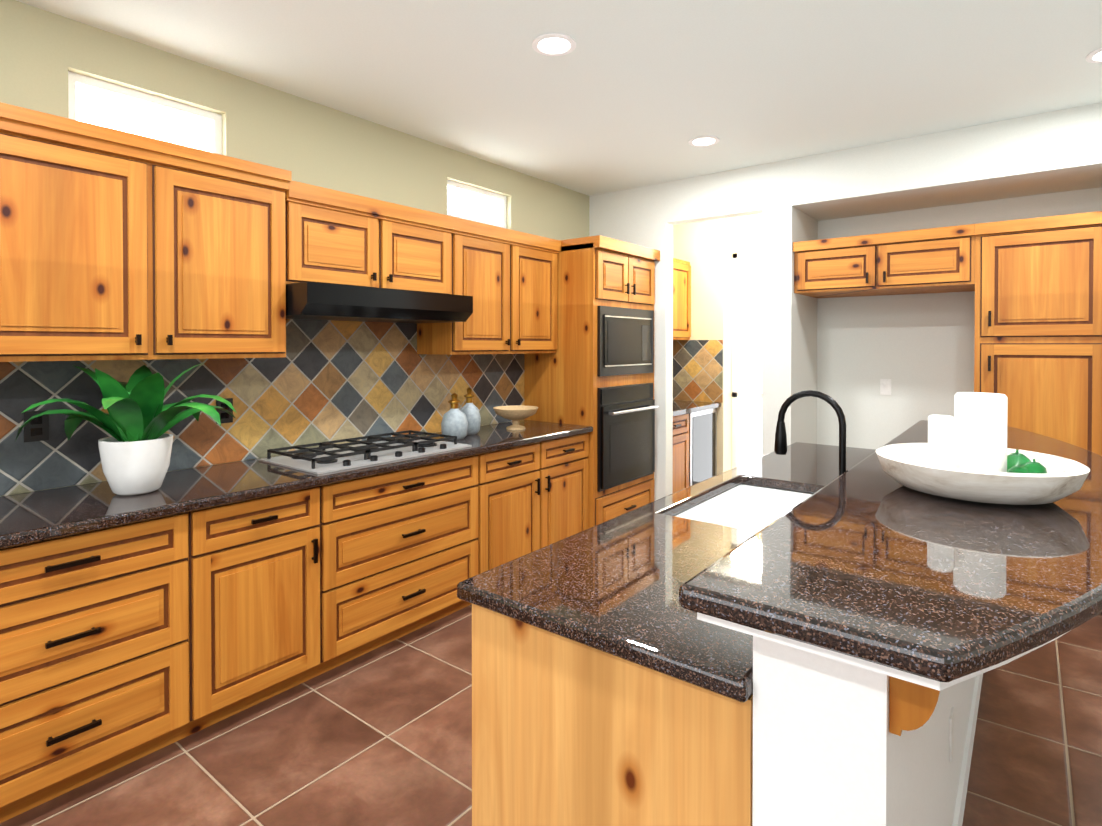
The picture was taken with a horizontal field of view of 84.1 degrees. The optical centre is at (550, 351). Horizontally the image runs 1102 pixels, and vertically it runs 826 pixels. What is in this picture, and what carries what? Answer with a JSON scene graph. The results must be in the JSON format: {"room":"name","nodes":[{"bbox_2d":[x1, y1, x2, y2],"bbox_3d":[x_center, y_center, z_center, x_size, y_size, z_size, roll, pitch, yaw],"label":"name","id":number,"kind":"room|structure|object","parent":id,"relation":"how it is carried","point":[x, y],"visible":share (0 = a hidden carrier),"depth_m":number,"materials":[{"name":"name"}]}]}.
{"room":"kitchen","nodes":[
{"label":"kitchen","id":0,"kind":"room"},
{"bbox_2d":[0,0,588,495],"bbox_3d":[-1.632,0.060,2.851,0.120,2.750,9.120,0,1,38],"label":"wall","id":1,"kind":"structure","parent":0,"point":[44,52],"depth_m":3.08,"materials":[{"name":"paint"}]},
{"bbox_2d":[68,71,221,154],"bbox_3d":[-1.762,-0.994,2.675,0.030,0.260,0.600,0,1,38],"label":"window","id":2,"kind":"structure","parent":1,"relation":"in","point":[94,101],"depth_m":2.65,"materials":[{"name":"white glass"}]},
{"bbox_2d":[0,102,291,361],"bbox_3d":[-1.681,-0.388,2.401,0.347,0.836,1.162,0,1,38],"label":"upper cabinet","id":3,"kind":"object","parent":1,"relation":"attached to","point":[118,245],"depth_m":2.27,"materials":[{"name":"brown wood"}]},
{"bbox_2d":[0,319,523,495],"bbox_3d":[-1.541,0.179,2.862,0.008,0.689,4.348,0,1,38],"label":"tile backsplash","id":4,"kind":"structure","parent":1,"relation":"attached to","point":[326,380],"depth_m":3.08,"materials":[{"name":"tile"}]},
{"bbox_2d":[23,410,48,441],"bbox_3d":[-1.956,0.282,2.319,0.008,0.115,0.074,0,1,38],"label":"electrical outlet","id":5,"kind":"object","parent":4,"relation":"attached to","point":[36,429],"visible":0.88,"depth_m":2.32,"materials":[{"name":"black plastic"}]},
{"bbox_2d":[216,398,232,423],"bbox_3d":[-1.531,0.277,2.863,0.008,0.115,0.074,0,1,38],"label":"electrical outlet","id":6,"kind":"object","parent":4,"relation":"attached to","point":[225,417],"visible":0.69,"depth_m":2.86,"materials":[{"name":"black plastic"}]},
{"bbox_2d":[292,186,455,294],"bbox_3d":[-1.016,-0.526,3.265,0.328,0.425,1.020,0,1,38],"label":"upper cabinet","id":7,"kind":"object","parent":1,"relation":"attached to","point":[343,241],"depth_m":3.11,"materials":[{"name":"brown wood"}]},
{"bbox_2d":[286,282,472,322],"bbox_3d":[-0.950,-0.240,3.216,0.497,0.143,1.010,0,1,38],"label":"range hood","id":8,"kind":"object","parent":7,"relation":"attached to","point":[318,301],"visible":0.82,"depth_m":2.97,"materials":[{"name":"black metal"}]},
{"bbox_2d":[447,179,505,227],"bbox_3d":[-0.530,-1.009,4.251,0.030,0.260,0.620,0,1,38],"label":"window","id":9,"kind":"structure","parent":1,"relation":"in","point":[468,202],"depth_m":4.25,"materials":[{"name":"white glass"}]},
{"bbox_2d":[417,222,559,354],"bbox_3d":[-0.389,-0.367,4.070,0.328,0.760,1.018,0,1,38],"label":"upper cabinet","id":10,"kind":"object","parent":1,"relation":"attached to","point":[512,280],"depth_m":3.90,"materials":[{"name":"brown wood"}]},
{"bbox_2d":[0,604,1101,825],"bbox_3d":[0.639,1.475,1.776,7.600,0.060,10.200,0,1,38],"label":"floor","id":11,"kind":"structure","parent":0,"point":[381,736],"depth_m":2.18,"materials":[{"name":"tile"}]},
{"bbox_2d":[0,506,215,822],"bbox_3d":[-1.733,1.007,2.145,0.596,0.868,0.769,0,1,38],"label":"base cabinet","id":12,"kind":"object","parent":11,"relation":"on","point":[122,645],"depth_m":2.00,"materials":[{"name":"brown wood"}]},
{"bbox_2d":[0,420,592,548],"bbox_3d":[-1.294,0.546,2.673,0.632,0.040,4.348,0,1,38],"label":"countertop","id":13,"kind":"structure","parent":12,"relation":"on","point":[32,517],"depth_m":2.35,"materials":[{"name":"brown stone"}]},
{"bbox_2d":[15,362,236,495],"bbox_3d":[-1.548,0.286,2.313,0.618,0.486,0.730,0,1,38],"label":"potted plant","id":14,"kind":"object","parent":13,"relation":"on","point":[138,421],"visible":1,"depth_m":2.24,"materials":[{"name":"green plant"}]},
{"bbox_2d":[258,430,471,473],"bbox_3d":[-0.920,0.495,3.137,0.515,0.052,0.920,0,1,38],"label":"cooktop","id":15,"kind":"object","parent":13,"relation":"in","point":[322,458],"visible":1,"depth_m":3.02,"materials":[{"name":"silver metal"}]},
{"bbox_2d":[441,393,467,439],"bbox_3d":[-0.573,0.380,3.625,0.160,0.272,0.160,0,1,38],"label":"ceramic bottle","id":16,"kind":"object","parent":13,"relation":"on","point":[454,422],"visible":0.94,"depth_m":3.57,"materials":[{"name":"grey ceramic"}]},
{"bbox_2d":[460,387,480,434],"bbox_3d":[-0.512,0.368,3.832,0.143,0.292,0.143,0,1,38],"label":"ceramic bottle","id":17,"kind":"object","parent":13,"relation":"on","point":[469,409],"visible":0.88,"depth_m":3.79,"materials":[{"name":"grey ceramic"}]},
{"bbox_2d":[494,405,537,429],"bbox_3d":[-0.234,0.442,4.059,0.300,0.140,0.300,0,1,38],"label":"pedestal bowl","id":18,"kind":"object","parent":13,"relation":"on","point":[515,414],"visible":1,"depth_m":4.00,"materials":[{"name":"beige ceramic"}]},
{"bbox_2d":[216,484,327,722],"bbox_3d":[-1.378,1.003,2.598,0.596,0.868,0.520,0,1,38],"label":"base cabinet","id":19,"kind":"object","parent":11,"relation":"on","point":[272,551],"depth_m":2.45,"materials":[{"name":"brown wood"}]},
{"bbox_2d":[328,452,491,670],"bbox_3d":[-0.924,0.997,3.179,0.596,0.868,1.093,0,1,38],"label":"base cabinet","id":20,"kind":"object","parent":11,"relation":"on","point":[401,543],"depth_m":2.96,"materials":[{"name":"brown wood"}]},
{"bbox_2d":[492,433,588,568],"bbox_3d":[-0.300,0.989,3.978,0.596,0.868,1.073,0,1,38],"label":"base cabinet","id":21,"kind":"object","parent":11,"relation":"on","point":[540,491],"depth_m":3.77,"materials":[{"name":"brown wood"}]},
{"bbox_2d":[524,235,659,527],"bbox_3d":[0.349,0.309,4.698,0.724,2.215,0.867,0,1,38],"label":"tall cabinet","id":22,"kind":"object","parent":11,"relation":"on","point":[595,371],"visible":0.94,"depth_m":4.37,"materials":[{"name":"brown wood"}]},
{"bbox_2d":[472,604,752,825],"bbox_3d":[0.234,1.014,1.449,0.680,0.868,0.545,0,1,38],"label":"base cabinet","id":23,"kind":"object","parent":11,"relation":"on","point":[567,732],"visible":0.29,"depth_m":1.20,"materials":[{"name":"brown wood"}]},
{"bbox_2d":[457,442,875,701],"bbox_3d":[0.863,0.550,2.257,0.690,0.039,2.650,0,1,38],"label":"countertop","id":24,"kind":"structure","parent":23,"relation":"on","point":[611,586],"depth_m":1.43,"materials":[{"name":"brown stone"}]},
{"bbox_2d":[674,484,812,531],"bbox_3d":[0.743,0.677,2.194,0.440,0.209,0.780,0,1,38],"label":"sink","id":25,"kind":"object","parent":24,"relation":"in","point":[750,507],"visible":0.1,"depth_m":2.47,"materials":[{"name":"ceramic"}]},
{"bbox_2d":[774,390,845,475],"bbox_3d":[0.870,0.331,2.054,0.252,0.400,0.118,0,1,38],"label":"faucet","id":26,"kind":"object","parent":24,"relation":"on","point":[780,447],"visible":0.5,"depth_m":2.07,"materials":[{"name":"black metal"}]},
{"bbox_2d":[672,408,716,493],"bbox_3d":[1.029,0.973,5.652,0.629,0.869,1.197,0,1,38],"label":"base cabinet","id":27,"kind":"object","parent":11,"relation":"on","point":[694,447],"visible":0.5,"depth_m":5.53,"materials":[{"name":"brown wood"}]},
{"bbox_2d":[673,400,720,415],"bbox_3d":[1.030,0.517,5.647,0.632,0.040,1.197,0,1,38],"label":"countertop","id":28,"kind":"structure","parent":27,"relation":"on","point":[680,407],"depth_m":5.64,"materials":[{"name":"brown stone"}]},
{"bbox_2d":[697,612,1070,825],"bbox_3d":[1.359,0.929,1.892,0.675,1.031,2.770,0,1,38],"label":"support","id":29,"kind":"object","parent":11,"relation":"on","point":[829,749],"visible":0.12,"depth_m":0.98,"materials":[{"name":"white paint"}]},
{"bbox_2d":[679,420,1101,681],"bbox_3d":[1.359,0.392,1.887,0.725,0.040,2.820,0,1,38],"label":"bar","id":30,"kind":"object","parent":29,"relation":"on","point":[869,558],"visible":0.83,"depth_m":1.05,"materials":[{"name":"brown stone"}]},
{"bbox_2d":[876,443,1089,504],"bbox_3d":[1.126,0.326,1.625,0.464,0.096,0.464,0,1,38],"label":"dough bowl","id":31,"kind":"object","parent":30,"relation":"on","point":[907,465],"visible":0.85,"depth_m":1.47,"materials":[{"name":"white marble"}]},
{"bbox_2d":[928,415,954,467],"bbox_3d":[1.039,0.256,1.626,0.060,0.170,0.059,0,1,38],"label":"candle","id":32,"kind":"object","parent":31,"relation":"in","point":[941,430],"visible":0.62,"depth_m":1.60,"materials":[{"name":"wax"}]},
{"bbox_2d":[954,392,1007,472],"bbox_3d":[1.143,0.226,1.625,0.116,0.229,0.116,0,1,38],"label":"candle","id":33,"kind":"object","parent":31,"relation":"in","point":[980,439],"visible":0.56,"depth_m":1.58,"materials":[{"name":"wax"}]},
{"bbox_2d":[1007,449,1030,472],"bbox_3d":[1.243,0.300,1.628,0.068,0.079,0.068,0,1,38],"label":"fruit","id":34,"kind":"object","parent":31,"relation":"in","point":[1016,458],"visible":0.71,"depth_m":1.61,"materials":[{"name":"green food"}]},
{"bbox_2d":[1008,463,1029,472],"bbox_3d":[1.182,0.311,1.542,0.050,0.058,0.050,0,1,38],"label":"fruit","id":35,"kind":"object","parent":31,"relation":"in","point":[1017,469],"visible":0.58,"depth_m":1.53,"materials":[{"name":"green food"}]},
{"bbox_2d":[1022,459,1047,473],"bbox_3d":[1.237,0.307,1.563,0.058,0.067,0.058,0,1,38],"label":"fruit","id":36,"kind":"object","parent":31,"relation":"in","point":[1033,466],"visible":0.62,"depth_m":1.55,"materials":[{"name":"green food"}]},
{"bbox_2d":[889,676,939,735],"bbox_3d":[0.548,0.506,0.910,0.070,0.125,0.050,0,1,38],"label":"corbel","id":37,"kind":"object","parent":29,"relation":"attached to","point":[912,706],"visible":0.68,"depth_m":0.90,"materials":[{"name":"brown wood"}]},
{"bbox_2d":[949,707,953,761],"bbox_3d":[1.095,1.044,1.668,0.006,0.115,0.070,0,1,38],"label":"outlet","id":38,"kind":"object","parent":29,"relation":"attached to","point":[951,734],"visible":1,"depth_m":1.64,"materials":[{"name":"white plastic"}]},
{"bbox_2d":[974,211,1101,613],"bbox_3d":[2.928,0.337,3.656,0.618,2.180,0.655,0,1,38],"label":"pantry cabinet","id":39,"kind":"object","parent":11,"relation":"on","point":[1038,329],"visible":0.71,"depth_m":3.41,"materials":[{"name":"brown wood"}]},
{"bbox_2d":[16,0,1101,195],"bbox_3d":[0.639,-1.334,1.748,7.600,0.060,10.200,0,1,38],"label":"ceiling","id":40,"kind":"structure","parent":0,"point":[626,94],"depth_m":2.82,"materials":[{"name":"paint"}]},
{"bbox_2d":[532,33,575,55],"bbox_3d":[0.013,-1.308,2.605,0.190,0.008,0.190,0,1,38],"label":"recessed light","id":41,"kind":"object","parent":40,"relation":"in","point":[554,44],"visible":1,"depth_m":2.60,"materials":[{"name":"white"}]},
{"bbox_2d":[688,136,719,146],"bbox_3d":[0.960,-1.320,3.832,0.190,0.008,0.190,0,1,38],"label":"recessed light","id":42,"kind":"object","parent":40,"relation":"in","point":[701,141],"visible":0.96,"depth_m":3.83,"materials":[{"name":"white"}]},
{"bbox_2d":[1085,48,1101,62],"bbox_3d":[2.463,-1.309,2.670,0.190,0.008,0.190,0,1,38],"label":"recessed light","id":43,"kind":"object","parent":40,"relation":"in","point":[1095,56],"visible":1,"depth_m":2.71,"materials":[{"name":"white"}]},
{"bbox_2d":[673,213,762,474],"bbox_3d":[1.719,0.031,5.734,1.610,2.750,0.890,0,1,38],"label":"wall","id":44,"kind":"structure","parent":0,"point":[707,249],"depth_m":5.99,"materials":[{"name":"paint"}]},
{"bbox_2d":[673,258,690,339],"bbox_3d":[0.910,-0.504,5.730,0.327,0.780,1.197,0,1,38],"label":"upper cabinet","id":45,"kind":"object","parent":44,"relation":"attached to","point":[681,299],"visible":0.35,"depth_m":5.93,"materials":[{"name":"brown wood"}]},
{"bbox_2d":[673,340,722,402],"bbox_3d":[1.038,0.192,5.638,0.653,0.608,1.199,0,1,38],"label":"tile backsplash","id":46,"kind":"structure","parent":44,"relation":"attached to","point":[697,370],"depth_m":6.06,"materials":[{"name":"tile"}]},
{"bbox_2d":[732,251,762,468],"bbox_3d":[2.144,0.215,5.841,0.830,2.380,0.040,0,1,38],"label":"door","id":47,"kind":"structure","parent":44,"relation":"in","point":[747,272],"depth_m":6.02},
{"bbox_2d":[589,103,1101,500],"bbox_3d":[3.013,0.052,3.663,6.200,2.750,0.780,0,1,38],"label":"wall","id":48,"kind":"structure","parent":0,"point":[846,354],"depth_m":4.30,"materials":[{"name":"paint"}]},
{"bbox_2d":[793,224,974,297],"bbox_3d":[2.276,-0.583,4.157,1.037,0.350,0.655,0,1,38],"label":"upper cabinet","id":49,"kind":"object","parent":48,"relation":"attached to","point":[932,260],"visible":0.98,"depth_m":3.91,"materials":[{"name":"brown wood"}]},
{"bbox_2d":[880,379,890,394],"bbox_3d":[2.441,0.256,4.451,0.070,0.115,0.006,0,1,38],"label":"outlet","id":50,"kind":"object","parent":48,"relation":"attached to","point":[885,386],"visible":1,"depth_m":4.45,"materials":[{"name":"white plastic"}]}
]}

